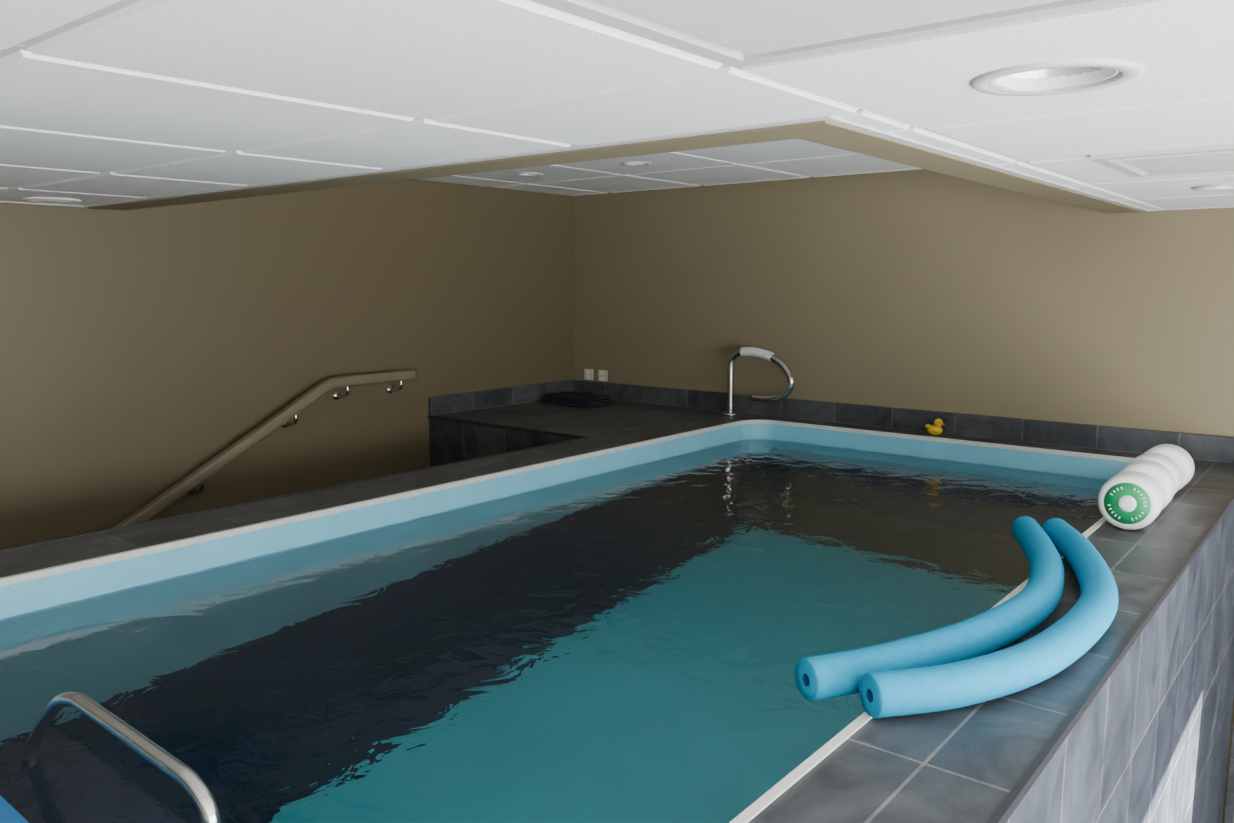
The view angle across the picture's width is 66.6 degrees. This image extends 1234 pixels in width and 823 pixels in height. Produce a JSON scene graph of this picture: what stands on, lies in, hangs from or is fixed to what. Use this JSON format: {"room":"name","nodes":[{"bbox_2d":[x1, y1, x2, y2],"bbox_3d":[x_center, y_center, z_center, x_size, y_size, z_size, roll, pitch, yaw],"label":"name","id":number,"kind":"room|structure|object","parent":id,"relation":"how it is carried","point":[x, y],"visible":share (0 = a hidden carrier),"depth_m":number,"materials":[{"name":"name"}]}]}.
{"room":"indoor swimming pool","nodes":[
{"label":"indoor swimming pool","id":0,"kind":"room"},
{"bbox_2d":[0,179,573,549],"bbox_3d":[-2.344,0.443,3.449,0.105,3.220,6.440,6,10,39],"label":"wall","id":1,"kind":"structure","parent":0,"point":[138,346],"depth_m":4.16,"materials":[{"name":"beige paint"}]},
{"bbox_2d":[112,369,417,527],"bbox_3d":[-1.746,0.357,4.000,0.116,0.923,2.202,6,10,39],"label":"wall handrail","id":2,"kind":"object","parent":1,"relation":"attached to","point":[188,484],"visible":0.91,"depth_m":4.11,"materials":[{"name":"brown wood"}]},
{"bbox_2d":[428,380,573,414],"bbox_3d":[-0.625,-0.088,5.403,0.021,0.098,1.155,6,10,39],"label":"baseboard","id":3,"kind":"structure","parent":1,"relation":"attached to","point":[452,403],"depth_m":5.30,"materials":[{"name":"tile"}]},
{"bbox_2d":[88,121,1142,213],"bbox_3d":[0.050,-0.968,3.668,3.087,0.358,2.779,6,10,39],"label":"soffit","id":4,"kind":"structure","parent":0,"point":[827,133],"depth_m":2.23,"materials":[{"name":"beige paint"}]},
{"bbox_2d":[0,0,1233,209],"bbox_3d":[-0.119,-0.505,1.488,5.615,0.021,6.420,6,10,39],"label":"ceiling","id":5,"kind":"structure","parent":0,"point":[166,97],"depth_m":1.43,"materials":[{"name":"white paint"}]},
{"bbox_2d":[22,197,80,202],"bbox_3d":[-1.976,-0.738,3.285,0.178,0.008,0.178,6,10,39],"label":"recessed light","id":6,"kind":"object","parent":5,"relation":"in","point":[31,199],"visible":1,"depth_m":3.25,"materials":[{"name":"plastic"}]},
{"bbox_2d":[0,0,1160,206],"bbox_3d":[-0.119,-0.509,1.487,5.635,0.013,6.440,6,10,39],"label":"grid","id":7,"kind":"object","parent":5,"relation":"attached to","point":[21,46],"visible":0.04,"depth_m":1.13,"materials":[{"name":"white metal"}]},
{"bbox_2d":[531,0,1140,67],"bbox_3d":[0.205,-0.422,0.824,0.620,0.046,0.620,6,10,39],"label":"ceiling panel","id":8,"kind":"object","parent":7,"relation":"attached to","point":[734,33],"visible":1,"depth_m":1.02,"materials":[{"name":"white paint"}]},
{"bbox_2d":[970,59,1142,95],"bbox_3d":[0.618,-0.501,1.325,0.222,0.069,0.222,6,10,39],"label":"recessed light","id":9,"kind":"object","parent":5,"relation":"in","point":[1128,71],"visible":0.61,"depth_m":1.34,"materials":[{"name":"silver metal"}]},
{"bbox_2d":[1090,143,1233,176],"bbox_3d":[1.401,-0.599,2.165,0.462,0.046,0.462,6,10,39],"label":"ceiling vent","id":10,"kind":"object","parent":5,"relation":"in","point":[1209,158],"visible":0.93,"depth_m":2.14,"materials":[{"name":"white metal"}]},
{"bbox_2d":[1191,183,1233,190],"bbox_3d":[1.859,-0.709,2.833,0.215,0.069,0.215,6,10,39],"label":"recessed light","id":11,"kind":"object","parent":5,"relation":"in","point":[1230,186],"visible":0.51,"depth_m":2.90,"materials":[{"name":"white metal"}]},
{"bbox_2d":[0,115,1233,210],"bbox_3d":[-0.320,-0.659,2.660,8.557,0.013,2.423,-1,8,-10],"label":"ceiling trim","id":12,"kind":"structure","parent":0,"point":[834,119],"depth_m":2.15,"materials":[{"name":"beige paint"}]},
{"bbox_2d":[417,139,920,195],"bbox_3d":[0.043,-1.048,3.750,2.941,0.021,2.626,6,10,39],"label":"ceiling","id":13,"kind":"structure","parent":0,"point":[791,158],"depth_m":4.34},
{"bbox_2d":[515,172,542,176],"bbox_3d":[-0.423,-1.172,4.516,0.136,0.069,0.136,6,10,39],"label":"recessed light","id":14,"kind":"object","parent":13,"relation":"in","point":[516,174],"visible":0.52,"depth_m":4.50,"materials":[{"name":"silver metal"}]},
{"bbox_2d":[621,161,651,165],"bbox_3d":[0.084,-1.115,4.106,0.136,0.069,0.136,6,10,39],"label":"recessed light","id":15,"kind":"object","parent":13,"relation":"in","point":[622,163],"visible":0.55,"depth_m":4.08,"materials":[{"name":"silver metal"}]},
{"bbox_2d":[573,169,1233,822],"bbox_3d":[1.949,0.344,4.165,5.845,3.220,0.105,6,10,39],"label":"wall","id":16,"kind":"structure","parent":0,"point":[919,289],"depth_m":4.41,"materials":[{"name":"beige paint"}]},
{"bbox_2d":[584,369,592,379],"bbox_3d":[-0.173,-0.227,5.758,0.070,0.066,0.010,6,10,39],"label":"wall outlet","id":17,"kind":"object","parent":16,"relation":"attached to","point":[588,373],"visible":1,"depth_m":5.75,"materials":[{"name":"plastic"}]},
{"bbox_2d":[598,370,607,380],"bbox_3d":[-0.086,-0.217,5.688,0.070,0.066,0.010,6,10,39],"label":"wall outlet","id":18,"kind":"object","parent":16,"relation":"attached to","point":[602,374],"visible":1,"depth_m":5.68,"materials":[{"name":"plastic"}]},
{"bbox_2d":[574,380,1233,462],"bbox_3d":[1.916,0.096,4.073,5.614,0.098,0.024,6,10,39],"label":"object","id":19,"kind":"structure","parent":16,"relation":"attached to","point":[1199,446],"depth_m":4.38,"materials":[{"name":"tile"}]},
{"bbox_2d":[1224,725,1233,822],"bbox_3d":[3.285,1.198,3.100,2.083,1.820,0.021,6,10,39],"label":"trim","id":20,"kind":"structure","parent":16,"relation":"attached to","point":[1229,811],"depth_m":3.80,"materials":[{"name":"stone"}]},
{"bbox_3d":[-0.119,2.338,1.880,5.845,0.105,6.650,6,10,39],"label":"floor","id":21,"kind":"structure","parent":0,"visible":0},
{"bbox_2d":[0,400,1233,822],"bbox_3d":[-0.418,1.208,3.018,3.550,1.823,4.830,6,10,39],"label":"pool deck","id":22,"kind":"object","parent":21,"relation":"on","point":[1136,729],"visible":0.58,"depth_m":2.32,"materials":[{"name":"grey tile"}]},
{"bbox_2d":[0,420,1134,822],"bbox_3d":[0.051,1.227,2.694,1.906,1.776,4.381,6,10,39],"label":"swimming pool","id":23,"kind":"object","parent":22,"relation":"in","point":[619,634],"visible":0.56,"depth_m":2.17,"materials":[{"name":"teal liquid"}]},
{"bbox_2d":[0,795,28,822],"bbox_3d":[-1.121,0.604,1.362,0.511,0.042,0.336,6,10,39],"label":"kickboard","id":24,"kind":"object","parent":23,"relation":"on","point":[8,814],"visible":1,"depth_m":1.36,"materials":[{"name":"blue plastic"}]},
{"bbox_2d":[23,692,220,822],"bbox_3d":[-0.746,0.542,1.375,0.652,0.219,0.026,6,10,39],"label":"handrail","id":25,"kind":"object","parent":23,"relation":"attached to","point":[206,805],"visible":0.92,"depth_m":1.29,"materials":[{"name":"silver metal"}]},
{"bbox_2d":[540,392,613,407],"bbox_3d":[-0.234,-0.072,5.458,0.378,0.050,0.231,6,10,39],"label":"folded towel","id":26,"kind":"object","parent":22,"relation":"on","point":[575,399],"visible":1,"depth_m":5.38,"materials":[{"name":"black fabric"}]},
{"bbox_2d":[722,347,794,415],"bbox_3d":[0.736,-0.149,4.862,0.431,0.367,0.084,6,10,39],"label":"grab rail","id":27,"kind":"object","parent":22,"relation":"on","point":[767,355],"depth_m":4.83,"materials":[{"name":"silver metal"}]},
{"bbox_2d":[795,516,1063,700],"bbox_3d":[0.783,0.391,1.992,0.261,0.071,1.281,6,10,39],"label":"noodle","id":28,"kind":"object","parent":22,"relation":"on","point":[831,675],"depth_m":1.70,"materials":[{"name":"blue plastic"}]},
{"bbox_2d":[925,419,944,434],"bbox_3d":[1.464,0.070,4.326,0.066,0.079,0.082,-2,8,-12],"label":"rubber duck","id":29,"kind":"object","parent":22,"relation":"on","point":[936,429],"visible":1,"depth_m":4.31},
{"bbox_2d":[859,518,1117,718],"bbox_3d":[0.865,0.397,1.951,0.299,0.071,1.307,6,10,39],"label":"noodle","id":30,"kind":"object","parent":22,"relation":"on","point":[1028,663],"depth_m":1.59,"materials":[{"name":"blue plastic"}]},
{"bbox_2d":[1098,460,1175,529],"bbox_3d":[1.538,0.243,2.775,0.163,0.157,0.332,6,10,39],"label":"dumbbell","id":31,"kind":"object","parent":22,"relation":"on","point":[1134,497],"visible":1,"depth_m":2.66,"materials":[{"name":"white plastic"}]},
{"bbox_2d":[1124,444,1193,492],"bbox_3d":[1.766,0.203,3.064,0.163,0.157,0.332,6,10,39],"label":"dumbbell","id":32,"kind":"object","parent":22,"relation":"on","point":[1177,460],"visible":0.38,"depth_m":3.07,"materials":[{"name":"white plastic"}]}
]}

